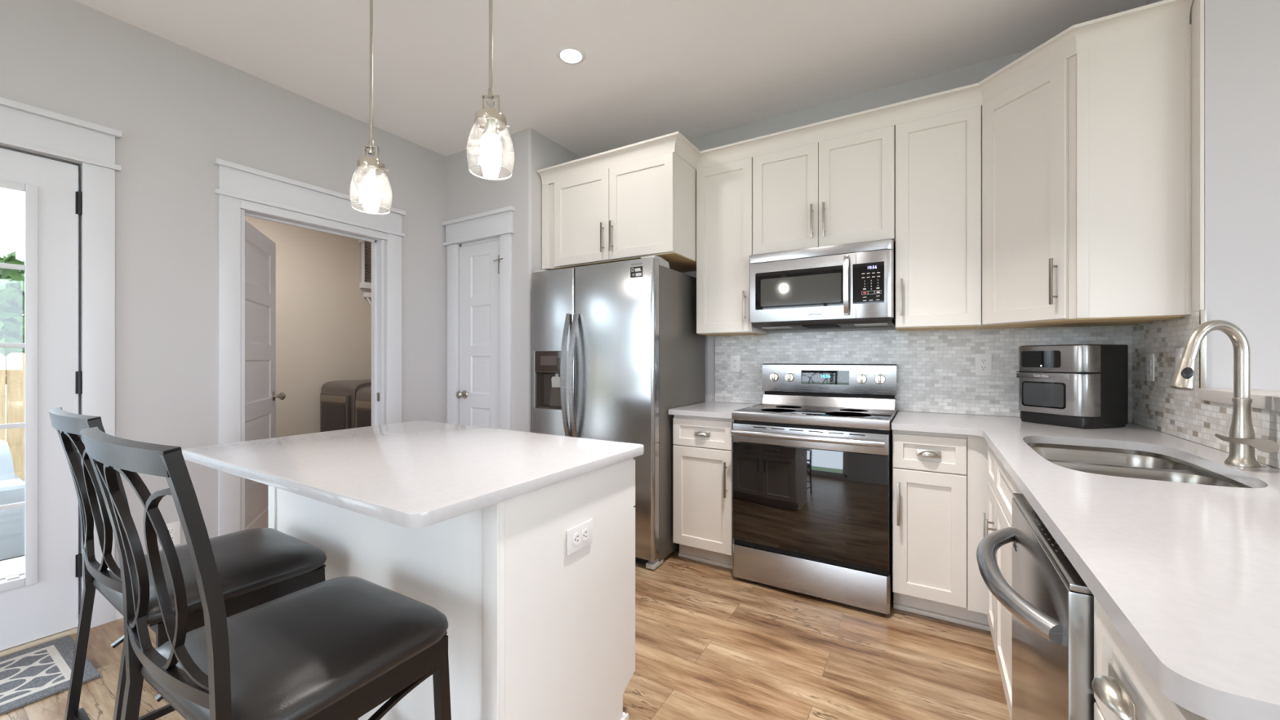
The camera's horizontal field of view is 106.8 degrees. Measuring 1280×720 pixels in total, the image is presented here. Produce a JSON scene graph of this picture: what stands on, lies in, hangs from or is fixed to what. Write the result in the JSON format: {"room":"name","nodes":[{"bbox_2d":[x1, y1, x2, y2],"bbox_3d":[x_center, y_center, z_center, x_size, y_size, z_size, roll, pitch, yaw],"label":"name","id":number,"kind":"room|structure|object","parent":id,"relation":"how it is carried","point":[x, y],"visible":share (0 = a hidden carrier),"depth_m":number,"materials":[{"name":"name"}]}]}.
{"room":"kitchen","nodes":[
{"label":"kitchen","id":0,"kind":"room"},
{"bbox_2d":[0,0,445,613],"bbox_3d":[-2.946,-0.190,1.526,0.120,2.810,7.250,0,0,31],"label":"wall","id":1,"kind":"structure","parent":0,"point":[177,109],"depth_m":2.42,"materials":[{"name":"paint"}]},
{"bbox_2d":[0,148,82,657],"bbox_3d":[-3.027,0.176,1.327,0.188,2.078,1.926,0,0,31],"label":"door","id":2,"kind":"structure","parent":1,"relation":"in","point":[39,607],"depth_m":2.05,"materials":[{"name":"paint"}]},
{"bbox_2d":[0,97,121,628],"bbox_3d":[-3.038,0.077,1.335,0.160,2.276,2.153,0,0,31],"label":"trim","id":3,"kind":"structure","parent":1,"relation":"attached to","point":[24,126],"depth_m":2.15,"materials":[{"name":"paint"}]},
{"bbox_2d":[115,608,123,620],"bbox_3d":[-2.350,1.147,2.378,0.014,0.135,0.380,0,0,31],"label":"baseboard","id":4,"kind":"structure","parent":1,"relation":"attached to","point":[117,615],"depth_m":2.22,"materials":[{"name":"paint"}]},
{"bbox_2d":[160,521,180,548],"bbox_3d":[-2.351,0.880,2.382,0.007,0.116,0.072,0,0,31],"label":"power outlet","id":5,"kind":"object","parent":1,"relation":"attached to","point":[174,528],"visible":0.62,"depth_m":2.40,"materials":[{"name":"white plastic"}]},
{"bbox_2d":[168,527,175,533],"bbox_3d":[-2.349,0.861,2.381,0.003,0.029,0.033,0,0,31],"label":"receptacle","id":6,"kind":"object","parent":5,"relation":"attached to","point":[171,530],"depth_m":2.38,"materials":[{"name":"white plastic"}]},
{"bbox_2d":[244,220,285,529],"bbox_3d":[-2.440,0.191,2.992,0.173,2.024,0.834,0,0,-23],"label":"door","id":7,"kind":"structure","parent":1,"relation":"in","point":[260,395],"depth_m":3.04,"materials":[{"name":"paint"}]},
{"bbox_2d":[213,158,405,536],"bbox_3d":[-2.027,0.077,3.004,0.165,2.276,1.062,0,0,31],"label":"trim","id":8,"kind":"structure","parent":1,"relation":"attached to","point":[242,191],"depth_m":2.73,"materials":[{"name":"paint"}]},
{"bbox_2d":[377,392,379,401],"bbox_3d":[-1.826,0.265,3.321,0.030,0.060,0.002,0,0,31],"label":"trim","id":9,"kind":"structure","parent":1,"relation":"attached to","point":[378,393],"depth_m":3.32,"materials":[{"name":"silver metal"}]},
{"bbox_2d":[244,215,371,437],"bbox_3d":[-3.765,-0.190,4.704,0.120,2.810,2.670,0,0,31],"label":"wall","id":10,"kind":"structure","parent":0,"point":[323,316],"depth_m":5.07,"materials":[{"name":"paint"}]},
{"bbox_2d":[358,239,371,305],"bbox_3d":[-3.131,-0.991,5.562,0.068,0.828,0.285,0,0,31],"label":"wire rack","id":11,"kind":"object","parent":10,"relation":"attached to","point":[364,285],"visible":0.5,"depth_m":5.48,"materials":[{"name":"white metal"}]},
{"bbox_2d":[0,547,1010,719],"bbox_3d":[-0.937,1.245,0.306,9.520,0.060,7.250,0,0,31],"label":"floor","id":12,"kind":"structure","parent":0,"point":[712,643],"depth_m":1.91,"materials":[{"name":"brown wood"}]},
{"bbox_2d":[0,635,99,715],"bbox_3d":[-2.483,1.209,1.605,0.500,0.010,0.800,0,0,31],"label":"door mat","id":13,"kind":"object","parent":12,"relation":"on","point":[28,676],"visible":0.98,"depth_m":1.82,"materials":[{"name":"grey fabric"}]},
{"bbox_2d":[48,406,326,719],"bbox_3d":[-1.225,0.670,1.323,0.444,1.091,0.514,0,0,32],"label":"bar stool","id":14,"kind":"object","parent":12,"relation":"on","point":[256,566],"visible":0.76,"depth_m":1.25,"materials":[{"name":"black wood"}]},
{"bbox_2d":[93,528,326,624],"bbox_3d":[-1.205,0.584,1.354,0.444,0.066,0.415,0,0,32],"label":"seat cushion","id":15,"kind":"object","parent":14,"relation":"on","point":[251,563],"depth_m":1.30,"materials":[{"name":"black leather"}]},
{"bbox_2d":[79,426,451,719],"bbox_3d":[-0.718,0.670,0.967,0.444,1.091,0.514,0,0,30],"label":"bar stool","id":16,"kind":"object","parent":12,"relation":"on","point":[339,648],"visible":1,"depth_m":0.85,"materials":[{"name":"black metal"}]},
{"bbox_2d":[140,576,448,719],"bbox_3d":[-0.699,0.584,0.999,0.444,0.066,0.415,0,0,30],"label":"seat cushion","id":17,"kind":"object","parent":16,"relation":"on","point":[307,653],"depth_m":0.93,"materials":[{"name":"black leather"}]},
{"bbox_2d":[320,379,371,431],"bbox_3d":[-2.868,0.717,5.054,0.650,0.997,0.740,0,0,31],"label":"dryer","id":18,"kind":"object","parent":12,"relation":"on","point":[337,397],"visible":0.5,"depth_m":4.73,"materials":[{"name":"grey metal"}]},
{"bbox_2d":[355,385,371,427],"bbox_3d":[-2.293,0.732,4.705,0.665,0.967,0.740,0,0,31],"label":"washing machine","id":19,"kind":"object","parent":12,"relation":"on","point":[363,394],"visible":0.19,"depth_m":4.48,"materials":[{"name":"grey metal"}]},
{"bbox_2d":[268,457,635,719],"bbox_3d":[-0.676,0.773,1.712,1.217,0.884,0.657,0,0,31],"label":"kitchen island","id":20,"kind":"object","parent":12,"relation":"on","point":[535,630],"visible":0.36,"depth_m":1.30,"materials":[{"name":"paint"}]},
{"bbox_2d":[182,420,644,528],"bbox_3d":[-0.758,0.316,1.631,1.300,0.030,0.884,0,0,31],"label":"island countertop","id":21,"kind":"structure","parent":20,"relation":"on","point":[416,473],"depth_m":1.37,"materials":[{"name":"stone"}]},
{"bbox_2d":[566,518,592,555],"bbox_3d":[-0.173,0.515,1.380,0.007,0.072,0.116,0,0,31],"label":"power outlet","id":22,"kind":"object","parent":20,"relation":"attached to","point":[579,536],"visible":1,"depth_m":1.37,"materials":[{"name":"white plastic"}]},
{"bbox_2d":[573,532,580,545],"bbox_3d":[-0.181,0.515,1.363,0.003,0.033,0.029,0,0,31],"label":"receptacle","id":23,"kind":"object","parent":22,"relation":"attached to","point":[576,535],"depth_m":1.36,"materials":[{"name":"white plastic"}]},
{"bbox_2d":[582,528,588,540],"bbox_3d":[-0.161,0.515,1.396,0.003,0.033,0.029,0,0,31],"label":"receptacle","id":24,"kind":"object","parent":22,"relation":"attached to","point":[584,531],"depth_m":1.40,"materials":[{"name":"white plastic"}]},
{"bbox_2d":[532,255,705,569],"bbox_3d":[-0.157,0.307,3.236,0.948,1.815,0.822,0,0,31],"label":"refrigerator","id":25,"kind":"object","parent":12,"relation":"on","point":[616,346],"visible":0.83,"depth_m":2.89,"materials":[{"name":"grey metal"}]},
{"bbox_2d":[673,414,733,569],"bbox_3d":[0.503,0.773,2.999,0.382,0.884,0.627,0,0,31],"label":"base cabinet","id":26,"kind":"object","parent":12,"relation":"on","point":[703,446],"visible":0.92,"depth_m":2.77,"materials":[{"name":"paint"}]},
{"bbox_2d":[668,401,757,418],"bbox_3d":[0.497,0.316,3.003,0.401,0.030,0.610,0,0,31],"label":"countertop","id":27,"kind":"structure","parent":26,"relation":"on","point":[708,409],"depth_m":2.84,"materials":[{"name":"stone"}]},
{"bbox_2d":[731,363,897,613],"bbox_3d":[0.978,0.622,2.652,0.769,1.186,0.690,0,0,31],"label":"range","id":28,"kind":"object","parent":12,"relation":"on","point":[812,461],"visible":0.99,"depth_m":2.43,"materials":[{"name":"grey metal"}]},
{"bbox_2d":[732,403,894,430],"bbox_3d":[0.972,0.310,2.643,0.769,0.046,0.534,0,0,31],"label":"cooktop","id":29,"kind":"object","parent":28,"relation":"in","point":[833,416],"depth_m":2.51,"materials":[{"name":"silver metal"}]},
{"bbox_2d":[892,429,990,631],"bbox_3d":[1.503,0.773,2.392,0.384,0.884,0.627,0,0,31],"label":"base cabinet","id":30,"kind":"object","parent":12,"relation":"on","point":[940,480],"visible":0.98,"depth_m":2.17,"materials":[{"name":"paint"}]},
{"bbox_2d":[982,444,1022,719],"bbox_3d":[1.485,0.773,1.489,0.633,0.884,0.913,0,0,31],"label":"base cabinet","id":31,"kind":"object","parent":12,"relation":"on","point":[1002,487],"visible":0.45,"depth_m":1.67,"materials":[{"name":"paint"}]},
{"bbox_2d":[891,411,1279,719],"bbox_3d":[1.265,0.316,1.438,0.970,0.030,2.488,0,0,31],"label":"countertop","id":32,"kind":"structure","parent":31,"relation":"on","point":[1188,575],"depth_m":0.75,"materials":[{"name":"stone"}]},
{"bbox_2d":[1015,344,1128,428],"bbox_3d":[1.995,0.118,2.206,0.278,0.365,0.291,0,0,-16],"label":"toaster oven","id":33,"kind":"object","parent":32,"relation":"on","point":[1080,386],"visible":1,"depth_m":2.09,"materials":[{"name":"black metal"}]},
{"bbox_2d":[1027,443,1252,488],"bbox_3d":[1.496,0.428,1.490,0.478,0.194,0.810,0,0,31],"label":"sink","id":34,"kind":"object","parent":32,"relation":"in","point":[1125,463],"visible":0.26,"depth_m":1.62,"materials":[{"name":"silver metal"}]},
{"bbox_2d":[1168,320,1279,468],"bbox_3d":[1.614,0.096,1.340,0.236,0.411,0.091,0,0,8],"label":"kitchen faucet","id":35,"kind":"object","parent":32,"relation":"on","point":[1242,442],"visible":1,"depth_m":1.33,"materials":[{"name":"silver metal"}]},
{"bbox_2d":[976,493,1096,719],"bbox_3d":[1.040,0.783,0.867,0.694,0.864,0.594,0,0,31],"label":"dishwasher","id":36,"kind":"object","parent":12,"relation":"on","point":[1050,604],"visible":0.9,"depth_m":0.88,"materials":[{"name":"grey metal"}]},
{"bbox_2d":[1092,596,1208,719],"bbox_3d":[0.851,0.773,0.447,0.633,0.884,0.303,0,0,31],"label":"base cabinet","id":37,"kind":"object","parent":12,"relation":"on","point":[1123,690],"visible":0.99,"depth_m":0.60,"materials":[{"name":"paint"}]},
{"bbox_2d":[445,128,582,432],"bbox_3d":[-0.953,-0.190,3.824,0.900,2.810,0.733,0,0,31],"label":"wall","id":38,"kind":"structure","parent":0,"point":[467,194],"depth_m":3.35,"materials":[{"name":"paint"}]},
{"bbox_2d":[456,240,499,428],"bbox_3d":[-1.192,0.169,3.535,0.449,2.068,0.109,0,0,31],"label":"door","id":39,"kind":"structure","parent":38,"relation":"in","point":[479,394],"depth_m":3.55,"materials":[{"name":"paint"}]},
{"bbox_2d":[493,254,503,274],"bbox_3d":[-1.011,-0.680,3.425,0.106,0.137,0.034,0,0,31],"label":"cross ornament","id":40,"kind":"object","parent":39,"relation":"hanging from","point":[499,259],"visible":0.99,"depth_m":3.41,"materials":[{"name":"silver metal"}]},
{"bbox_2d":[441,205,515,430],"bbox_3d":[-1.182,0.073,3.582,0.752,2.284,0.160,0,0,31],"label":"trim","id":41,"kind":"structure","parent":38,"relation":"attached to","point":[497,222],"depth_m":3.51,"materials":[{"name":"paint"}]},
{"bbox_2d":[73,0,1147,157],"bbox_3d":[-0.937,-1.645,0.306,9.520,0.100,7.250,0,0,31],"label":"ceiling","id":42,"kind":"structure","parent":0,"point":[650,68],"depth_m":2.47,"materials":[{"name":"paint"}]},
{"bbox_2d":[349,0,392,214],"bbox_3d":[-1.006,-1.078,1.782,0.141,1.034,0.141,0,0,-34],"label":"pendant light","id":43,"kind":"object","parent":42,"relation":"hanging from","point":[372,166],"visible":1,"depth_m":1.78,"materials":[{"name":"glass"}]},
{"bbox_2d":[466,0,514,180],"bbox_3d":[-0.458,-1.084,1.460,0.141,1.022,0.141,0,0,-34],"label":"pendant light","id":44,"kind":"object","parent":42,"relation":"hanging from","point":[490,119],"visible":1,"depth_m":1.45,"materials":[{"name":"glass"}]},
{"bbox_2d":[555,45,586,64],"bbox_3d":[-0.362,-1.591,2.496,0.156,0.007,0.156,0,0,31],"label":"recessed light","id":45,"kind":"object","parent":42,"relation":"in","point":[571,55],"visible":1,"depth_m":2.49,"materials":[{"name":"white plastic"}]},
{"bbox_2d":[681,48,1130,422],"bbox_3d":[1.897,-0.190,2.592,7.050,2.810,0.120,0,0,31],"label":"wall","id":46,"kind":"structure","parent":0,"point":[974,73],"depth_m":2.92,"materials":[{"name":"paint"}]},
{"bbox_2d":[542,151,696,272],"bbox_3d":[-0.096,-0.928,3.338,1.050,0.593,0.673,0,0,31],"label":"upper cabinet","id":47,"kind":"object","parent":46,"relation":"attached to","point":[637,210],"visible":0.9,"depth_m":3.02,"materials":[{"name":"paint"}]},
{"bbox_2d":[537,0,1192,186],"bbox_3d":[0.723,-1.271,2.653,3.151,0.092,0.364,0,0,31],"label":"crown molding","id":48,"kind":"structure","parent":47,"relation":"attached to","point":[1165,15],"depth_m":2.41,"materials":[{"name":"paint"}]},
{"bbox_2d":[696,156,768,336],"bbox_3d":[0.596,-0.692,3.099,0.370,1.065,0.364,0,0,31],"label":"upper cabinet","id":49,"kind":"object","parent":46,"relation":"attached to","point":[724,191],"visible":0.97,"depth_m":2.98,"materials":[{"name":"paint"}]},
{"bbox_2d":[752,124,895,254],"bbox_3d":[1.080,-0.924,2.804,0.761,0.601,0.364,0,0,31],"label":"upper cabinet","id":50,"kind":"object","parent":46,"relation":"attached to","point":[840,190],"visible":0.82,"depth_m":2.65,"materials":[{"name":"paint"}]},
{"bbox_2d":[749,239,895,330],"bbox_3d":[1.053,-0.404,2.758,0.751,0.438,0.449,0,0,31],"label":"microwave oven","id":51,"kind":"object","parent":50,"relation":"attached to","point":[851,285],"visible":1,"depth_m":2.60,"materials":[{"name":"grey metal"}]},
{"bbox_2d":[715,324,1132,422],"bbox_3d":[1.433,0.065,2.797,2.114,0.471,0.010,0,0,31],"label":"tile backsplash","id":52,"kind":"structure","parent":46,"relation":"attached to","point":[936,369],"depth_m":2.68,"materials":[{"name":"tile"}]},
{"bbox_2d":[729,355,740,372],"bbox_3d":[0.651,0.032,3.263,0.072,0.116,0.007,0,0,31],"label":"power outlet","id":53,"kind":"object","parent":52,"relation":"attached to","point":[735,360],"visible":1,"depth_m":3.26,"materials":[{"name":"white plastic"}]},
{"bbox_2d":[732,358,737,363],"bbox_3d":[0.650,0.013,3.261,0.033,0.029,0.003,0,0,31],"label":"receptacle","id":54,"kind":"object","parent":53,"relation":"attached to","point":[734,360],"depth_m":3.26,"materials":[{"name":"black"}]},
{"bbox_2d":[732,364,737,368],"bbox_3d":[0.650,0.051,3.261,0.033,0.029,0.003,0,0,31],"label":"receptacle","id":55,"kind":"object","parent":53,"relation":"attached to","point":[734,366],"depth_m":3.26,"materials":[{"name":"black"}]},
{"bbox_2d":[975,353,991,375],"bbox_3d":[1.836,0.029,2.542,0.072,0.116,0.007,0,0,31],"label":"power outlet","id":56,"kind":"object","parent":52,"relation":"attached to","point":[983,361],"visible":1,"depth_m":2.54,"materials":[{"name":"white plastic"}]},
{"bbox_2d":[979,358,987,363],"bbox_3d":[1.835,0.009,2.541,0.033,0.029,0.003,0,0,31],"label":"receptacle","id":57,"kind":"object","parent":56,"relation":"attached to","point":[981,360],"depth_m":2.54,"materials":[{"name":"white plastic"}]},
{"bbox_2d":[979,365,987,370],"bbox_3d":[1.835,0.049,2.541,0.033,0.029,0.003,0,0,31],"label":"receptacle","id":58,"kind":"object","parent":56,"relation":"attached to","point":[981,367],"depth_m":2.54,"materials":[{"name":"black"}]},
{"bbox_2d":[895,105,982,331],"bbox_3d":[1.565,-0.692,2.510,0.371,1.065,0.364,0,0,31],"label":"upper cabinet","id":59,"kind":"object","parent":46,"relation":"attached to","point":[939,157],"visible":1,"depth_m":2.38,"materials":[{"name":"paint"}]},
{"bbox_2d":[977,23,1191,329],"bbox_3d":[1.919,-0.692,2.150,0.610,1.066,0.609,0,0,31],"label":"upper cabinet","id":60,"kind":"object","parent":46,"relation":"attached to","point":[1086,160],"visible":0.95,"depth_m":1.88,"materials":[{"name":"paint"}]},
{"bbox_2d":[1133,0,1279,469],"bbox_3d":[2.914,-0.190,0.453,2.850,2.810,2.480,0,0,31],"label":"wall","id":61,"kind":"structure","parent":0,"point":[1242,37],"depth_m":1.63,"materials":[{"name":"paint"}]},
{"bbox_2d":[1191,0,1204,311],"bbox_3d":[1.999,-0.883,1.705,0.011,1.424,0.064,0,0,31],"label":"trim","id":62,"kind":"structure","parent":61,"relation":"attached to","point":[1197,6],"depth_m":1.70,"materials":[{"name":"paint"}]},
{"bbox_2d":[1199,309,1206,388],"bbox_3d":[1.980,-0.035,1.673,0.014,0.276,0.012,0,0,31],"label":"trim","id":63,"kind":"structure","parent":61,"relation":"attached to","point":[1202,313],"depth_m":1.67,"materials":[{"name":"silver metal"}]},
{"bbox_2d":[1132,311,1279,468],"bbox_3d":[1.689,0.065,1.191,0.010,0.471,2.470,0,0,31],"label":"tile backsplash","id":64,"kind":"structure","parent":61,"relation":"attached to","point":[1156,406],"depth_m":1.85,"materials":[{"name":"tile"}]},
{"bbox_2d":[1146,354,1154,381],"bbox_3d":[2.204,0.037,2.054,0.007,0.116,0.072,0,0,31],"label":"power outlet","id":65,"kind":"object","parent":64,"relation":"attached to","point":[1150,357],"visible":1,"depth_m":2.05,"materials":[{"name":"white plastic"}]},
{"bbox_2d":[1147,360,1151,366],"bbox_3d":[2.202,0.018,2.055,0.003,0.029,0.033,0,0,31],"label":"receptacle","id":66,"kind":"object","parent":65,"relation":"attached to","point":[1148,361],"depth_m":2.05,"materials":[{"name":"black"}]},
{"bbox_2d":[1147,368,1151,375],"bbox_3d":[2.202,0.057,2.055,0.003,0.029,0.033,0,0,31],"label":"receptacle","id":67,"kind":"object","parent":65,"relation":"attached to","point":[1148,370],"depth_m":2.05,"materials":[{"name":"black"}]},
{"bbox_2d":[1175,347,1183,368],"bbox_3d":[2.055,0.015,1.811,0.008,0.116,0.072,0,0,31],"label":"power outlet","id":68,"kind":"object","parent":64,"relation":"attached to","point":[1179,351],"visible":0.39,"depth_m":1.82,"materials":[{"name":"white plastic"}]},
{"bbox_2d":[1197,388,1279,411],"bbox_3d":[1.568,0.123,0.862,0.165,0.040,1.821,0,0,31],"label":"trim","id":69,"kind":"structure","parent":61,"relation":"attached to","point":[1265,399],"depth_m":1.49,"materials":[{"name":"paint"}]},
{"label":"outside","id":70,"kind":"structure","parent":0,"visible":0},
{"bbox_2d":[0,555,24,577],"bbox_3d":[-2.626,1.325,-1.915,16.500,0.100,12.000,0,0,31],"label":"floor","id":71,"kind":"structure","parent":70,"point":[12,566],"depth_m":2.93,"materials":[{"name":"grey concrete"}]},
{"bbox_2d":[0,440,24,559],"bbox_3d":[-4.886,0.845,2.454,0.900,0.860,2.120,0,0,31],"label":"sofa","id":72,"kind":"object","parent":71,"relation":"on","point":[11,486],"visible":0.61,"depth_m":3.06,"materials":[{"name":"grey fabric"}]},
{"bbox_2d":[0,474,24,505],"bbox_3d":[-4.865,0.885,2.459,0.830,0.140,2.050,0,0,31],"label":"seat cushion","id":73,"kind":"object","parent":72,"relation":"on","point":[12,486],"depth_m":3.07,"materials":[{"name":"grey fabric"}]},
{"bbox_2d":[0,572,24,582],"bbox_3d":[-3.620,1.271,2.083,0.850,0.008,1.600,0,0,31],"label":"rug","id":74,"kind":"object","parent":71,"relation":"on","point":[19,575],"visible":0.02,"depth_m":2.76,"materials":[{"name":"white fabric"}]},
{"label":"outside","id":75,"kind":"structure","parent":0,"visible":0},
{"bbox_2d":[5,395,6,441],"bbox_3d":[-2.228,1.400,0.184,56.000,0.030,46.000,0,0,31],"label":"garden","id":76,"kind":"object","parent":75,"point":[6,395],"depth_m":11.59,"materials":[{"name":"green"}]},
{"bbox_2d":[0,352,24,480],"bbox_3d":[-9.391,0.650,0.451,0.180,1.470,21.018,0,0,31],"label":"wooden fence","id":77,"kind":"object","parent":76,"relation":"on","point":[14,380],"visible":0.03,"depth_m":4.98,"materials":[{"name":"brown wood"}]},
{"bbox_2d":[0,250,24,375],"bbox_3d":[-9.197,-0.079,7.024,2.070,2.937,1.973,0,0,31],"label":"tree","id":78,"kind":"object","parent":76,"relation":"on","point":[11,281],"visible":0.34,"depth_m":6.62,"materials":[{"name":"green plant"}]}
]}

